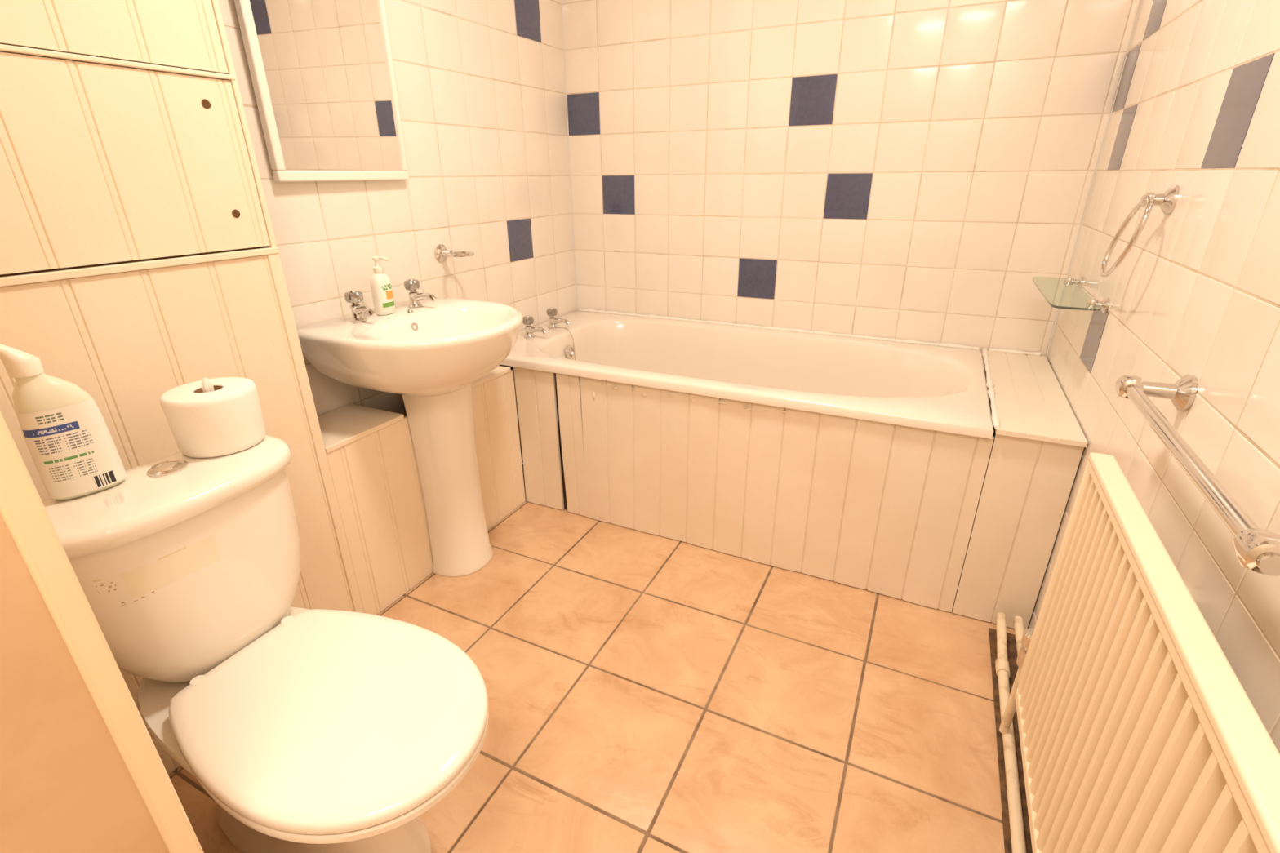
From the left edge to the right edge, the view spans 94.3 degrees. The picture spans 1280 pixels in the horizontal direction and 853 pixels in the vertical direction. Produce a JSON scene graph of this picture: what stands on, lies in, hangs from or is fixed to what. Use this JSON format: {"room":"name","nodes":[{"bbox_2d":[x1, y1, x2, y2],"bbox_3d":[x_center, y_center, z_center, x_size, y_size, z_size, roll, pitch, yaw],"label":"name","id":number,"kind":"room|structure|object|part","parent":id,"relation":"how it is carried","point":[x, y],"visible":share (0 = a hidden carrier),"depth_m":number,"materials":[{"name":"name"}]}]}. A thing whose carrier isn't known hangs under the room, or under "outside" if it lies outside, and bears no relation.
{"room":"bathroom","nodes":[
{"label":"bathroom","id":0,"kind":"room"},
{"bbox_2d":[0,343,126,500],"bbox_3d":[-0.819,-0.013,0.839,0.059,0.227,0.088,17,28,35],"label":"bottle","id":1,"kind":"object","parent":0,"point":[73,450],"depth_m":0.83,"materials":[{"name":"white plastic"}]},
{"bbox_2d":[0,513,168,852],"bbox_3d":[-0.949,-0.224,0.481,0.929,2.300,0.180,10,25,24],"label":"wall","id":2,"kind":"structure","parent":0,"point":[66,786],"depth_m":0.51,"materials":[{"name":"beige paint"}]},
{"bbox_2d":[0,411,204,852],"bbox_3d":[-0.490,-0.179,0.365,0.010,2.300,0.024,10,25,24],"label":"door frame","id":3,"kind":"structure","parent":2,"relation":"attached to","point":[23,511],"depth_m":0.52,"materials":[{"name":"beige wood"}]},
{"bbox_2d":[160,377,265,457],"bbox_3d":[-0.720,-0.026,1.007,0.134,0.118,0.134,10,25,24],"label":"toilet roll","id":4,"kind":"object","parent":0,"point":[206,418],"depth_m":0.97,"materials":[{"name":"white paper"}]},
{"bbox_2d":[217,0,577,463],"bbox_3d":[-0.809,-0.704,1.612,0.100,2.300,2.150,10,25,24],"label":"wall","id":5,"kind":"structure","parent":0,"point":[481,84],"depth_m":1.88,"materials":[{"name":"white tile"}]},
{"bbox_2d":[234,0,408,182],"bbox_3d":[-0.767,-0.933,1.444,0.022,0.620,0.407,11,25,23],"label":"framed mirror","id":6,"kind":"object","parent":5,"relation":"attached to","point":[322,72],"visible":1,"depth_m":1.46,"materials":[{"name":"beige mirror"}]},
{"bbox_3d":[-0.849,-0.865,1.285,0.022,0.572,0.024,11,25,23],"label":"frame","id":7,"kind":"part","parent":6,"relation":"part of","materials":[{"name":"white wood"}]},
{"bbox_3d":[-0.768,-0.659,1.562,0.022,0.024,0.407,11,25,23],"label":"frame","id":8,"kind":"part","parent":6,"relation":"part of","materials":[{"name":"white wood"}]},
{"bbox_3d":[-0.683,-1.003,1.607,0.022,0.572,0.014,11,25,23],"label":"frame","id":9,"kind":"part","parent":6,"relation":"part of","materials":[{"name":"white wood"}]},
{"bbox_2d":[434,244,474,262],"bbox_3d":[-0.586,-0.549,1.889,0.125,0.054,0.082,10,25,24],"label":"holder","id":10,"kind":"object","parent":5,"relation":"attached to","point":[442,253],"visible":1,"depth_m":1.90,"materials":[{"name":"silver metal"}]},
{"bbox_2d":[168,463,1014,852],"bbox_3d":[-0.123,0.709,1.338,1.819,0.100,3.000,10,25,24],"label":"floor","id":11,"kind":"structure","parent":0,"point":[647,693],"depth_m":1.36,"materials":[{"name":"tile"}]},
{"bbox_2d":[0,0,364,774],"bbox_3d":[-0.993,-0.416,0.938,0.209,2.297,0.668,10,25,24],"label":"tall cabinet","id":12,"kind":"object","parent":11,"relation":"on","point":[140,260],"visible":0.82,"depth_m":1.02,"materials":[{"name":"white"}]},
{"bbox_3d":[-0.917,-0.995,0.642,0.010,0.986,0.656,10,25,24],"label":"door","id":13,"kind":"part","parent":12,"relation":"part of","materials":[{"name":"beige wood"}]},
{"bbox_3d":[-0.909,-0.536,0.840,0.015,0.008,0.664,10,25,24],"label":"rail","id":14,"kind":"part","parent":12,"relation":"part of","materials":[{"name":"beige wood"}]},
{"bbox_3d":[-0.912,-0.394,0.897,0.010,0.296,0.656,10,25,24],"label":"door","id":15,"kind":"part","parent":12,"relation":"part of","materials":[{"name":"beige wood"}]},
{"bbox_3d":[-0.905,-0.250,0.963,0.016,0.013,0.668,10,25,24],"label":"rail","id":16,"kind":"part","parent":12,"relation":"part of","materials":[{"name":"beige wood"}]},
{"bbox_3d":[-0.903,0.206,1.157,0.010,0.976,0.668,10,25,24],"label":"panel","id":17,"kind":"part","parent":12,"relation":"part of","materials":[{"name":"beige wood"}]},
{"bbox_3d":[-0.769,-0.972,0.978,0.015,1.303,0.011,10,25,24],"label":"corner trim","id":18,"kind":"part","parent":12,"relation":"part of","materials":[{"name":"beige wood"}]},
{"bbox_3d":[-0.761,0.087,1.421,0.016,0.988,0.024,10,25,24],"label":"corner trim","id":19,"kind":"part","parent":12,"relation":"part of","materials":[{"name":"beige wood"}]},
{"bbox_2d":[42,434,488,852],"bbox_3d":[-0.539,0.432,0.964,0.685,0.706,0.372,10,25,24],"label":"toilet","id":20,"kind":"object","parent":11,"relation":"on","point":[314,731],"visible":0.85,"depth_m":0.88,"materials":[{"name":"beige ceramic"}]},
{"bbox_3d":[-0.731,0.096,0.922,0.196,0.036,0.370,10,25,24],"label":"cistern lid","id":21,"kind":"part","parent":20,"relation":"part of","materials":[{"name":"beige ceramic"}]},
{"bbox_3d":[-0.451,0.413,0.892,0.475,0.021,0.343,10,25,24],"label":"lid","id":22,"kind":"part","parent":20,"relation":"part of","materials":[{"name":"white plastic"}]},
{"bbox_3d":[-0.451,0.433,0.900,0.472,0.015,0.341,10,25,24],"label":"seat","id":23,"kind":"part","parent":20,"relation":"part of","materials":[{"name":"white plastic"}]},
{"bbox_2d":[297,297,523,577],"bbox_3d":[-0.562,0.061,1.742,0.484,0.783,0.522,10,25,24],"label":"basin","id":24,"kind":"object","parent":11,"relation":"on","point":[431,354],"visible":0.98,"depth_m":1.62,"materials":[{"name":"beige ceramic"}]},
{"bbox_2d":[344,289,376,322],"bbox_3d":[-0.722,-0.311,1.541,0.101,0.080,0.041,15,27,32],"label":"tap","id":25,"kind":"object","parent":24,"relation":"on","point":[354,297],"visible":1,"depth_m":1.54,"materials":[{"name":"silver metal"}]},
{"bbox_3d":[-0.745,-0.337,1.548,0.044,0.029,0.040,15,27,32],"label":"handle","id":26,"kind":"part","parent":25,"relation":"part of","materials":[{"name":"grey plastic"}]},
{"bbox_3d":[-0.714,-0.297,1.541,0.082,0.030,0.022,15,27,32],"label":"spout","id":27,"kind":"part","parent":25,"relation":"part of","materials":[{"name":"silver metal"}]},
{"bbox_2d":[369,256,395,315],"bbox_3d":[-0.706,-0.385,1.619,0.055,0.153,0.051,-13,26,-27],"label":"soap dispenser","id":28,"kind":"object","parent":24,"relation":"on","point":[380,285],"visible":0.99,"depth_m":1.61,"materials":[{"name":"beige plastic"}]},
{"bbox_3d":[-0.564,-0.204,1.630,0.484,0.190,0.522,10,25,24],"label":"bowl","id":29,"kind":"part","parent":24,"relation":"part of","materials":[{"name":"beige ceramic"}]},
{"bbox_2d":[404,278,437,307],"bbox_3d":[-0.631,-0.385,1.712,0.101,0.080,0.041,8,24,19],"label":"tap","id":30,"kind":"object","parent":24,"relation":"on","point":[411,285],"visible":1,"depth_m":1.71,"materials":[{"name":"silver metal"}]},
{"bbox_3d":[-0.657,-0.408,1.713,0.044,0.029,0.040,8,24,19],"label":"handle","id":31,"kind":"part","parent":30,"relation":"part of","materials":[{"name":"grey plastic"}]},
{"bbox_3d":[-0.622,-0.371,1.714,0.082,0.030,0.022,8,24,19],"label":"spout","id":32,"kind":"part","parent":30,"relation":"part of","materials":[{"name":"silver metal"}]},
{"bbox_2d":[317,365,525,615],"bbox_3d":[-0.679,0.150,1.861,0.205,0.527,0.726,10,25,24],"label":"pipe boxing","id":33,"kind":"object","parent":11,"relation":"on","point":[371,454],"visible":0.53,"depth_m":1.65,"materials":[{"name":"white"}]},
{"bbox_2d":[513,366,1084,629],"bbox_3d":[0.299,0.156,1.800,1.611,0.543,0.034,10,25,24],"label":"bath panel","id":34,"kind":"object","parent":11,"relation":"on","point":[967,526],"visible":0.99,"depth_m":1.70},
{"bbox_2d":[499,308,993,439],"bbox_3d":[0.282,-0.085,2.136,1.628,0.422,0.762,10,25,24],"label":"bathtub","id":35,"kind":"object","parent":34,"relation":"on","point":[931,386],"visible":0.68,"depth_m":2.16,"materials":[{"name":"white ceramic"}]},
{"bbox_2d":[522,315,546,337],"bbox_3d":[-0.393,-0.372,2.224,0.103,0.081,0.042,10,25,24],"label":"tap","id":36,"kind":"object","parent":35,"relation":"on","point":[527,320],"visible":1,"depth_m":2.22,"materials":[{"name":"silver metal"}]},
{"bbox_3d":[-0.419,-0.397,2.227,0.045,0.030,0.041,10,25,24],"label":"handle","id":37,"kind":"part","parent":36,"relation":"part of","materials":[{"name":"grey plastic"}]},
{"bbox_3d":[-0.385,-0.358,2.225,0.084,0.030,0.023,10,25,24],"label":"spout","id":38,"kind":"part","parent":36,"relation":"part of","materials":[{"name":"silver metal"}]},
{"bbox_2d":[546,306,569,328],"bbox_3d":[-0.323,-0.429,2.356,0.103,0.081,0.042,10,25,24],"label":"tap","id":39,"kind":"object","parent":35,"relation":"on","point":[552,312],"visible":0.98,"depth_m":2.35,"materials":[{"name":"silver metal"}]},
{"bbox_3d":[-0.349,-0.454,2.359,0.045,0.030,0.041,10,25,24],"label":"handle","id":40,"kind":"part","parent":39,"relation":"part of","materials":[{"name":"grey plastic"}]},
{"bbox_3d":[-0.314,-0.415,2.357,0.084,0.030,0.023,10,25,24],"label":"spout","id":41,"kind":"part","parent":39,"relation":"part of","materials":[{"name":"silver metal"}]},
{"bbox_3d":[-0.294,-0.305,2.355,0.092,0.177,0.015,9,25,21],"label":"plug chain","id":42,"kind":"part","parent":35,"relation":"part of","materials":[{"name":"silver metal"}]},
{"bbox_2d":[982,347,1088,447],"bbox_3d":[1.091,-0.115,1.691,0.188,0.023,0.767,10,25,24],"label":"shelf","id":43,"kind":"object","parent":34,"relation":"on","point":[1028,400],"depth_m":1.59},
{"bbox_2d":[561,0,1141,435],"bbox_3d":[0.547,-0.945,2.150,1.819,2.300,0.100,10,25,24],"label":"wall","id":44,"kind":"structure","parent":0,"point":[908,170],"depth_m":2.04,"materials":[{"name":"white tile"}]},
{"bbox_2d":[1027,0,1279,753],"bbox_3d":[0.728,-0.239,0.479,0.100,2.300,3.000,10,25,24],"label":"wall","id":45,"kind":"structure","parent":0,"point":[1196,108],"depth_m":0.93,"materials":[{"name":"white tile"}]},
{"bbox_2d":[988,612,1034,852],"bbox_3d":[0.664,0.652,0.947,0.100,0.294,1.365,10,25,24],"label":"pipes","id":46,"kind":"object","parent":45,"relation":"attached to","point":[1008,651],"visible":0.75,"depth_m":1.23,"materials":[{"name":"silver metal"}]},
{"bbox_2d":[1031,275,1110,313],"bbox_3d":[1.117,-0.353,1.556,0.117,0.036,0.470,10,25,24],"label":"glass shelf","id":47,"kind":"object","parent":45,"relation":"attached to","point":[1067,293],"visible":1,"depth_m":1.50,"materials":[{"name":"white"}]},
{"bbox_2d":[1099,184,1179,276],"bbox_3d":[0.970,-0.377,1.160,0.066,0.177,0.144,10,25,24],"label":"towel ring","id":48,"kind":"object","parent":45,"relation":"attached to","point":[1166,201],"visible":1,"depth_m":1.11,"materials":[{"name":"silver metal"}]},
{"bbox_2d":[1014,452,1279,852],"bbox_3d":[0.564,0.441,0.647,0.107,0.511,0.891,10,25,24],"label":"radiator","id":49,"kind":"object","parent":45,"relation":"attached to","point":[1138,732],"visible":1,"depth_m":0.66,"materials":[{"name":"beige metal"}]},
{"bbox_2d":[1115,374,1279,576],"bbox_3d":[0.680,0.029,0.713,0.088,0.056,0.541,10,25,24],"label":"towel rail","id":50,"kind":"object","parent":45,"relation":"attached to","point":[1256,548],"visible":1,"depth_m":0.65,"materials":[{"name":"silver metal"}]}
]}

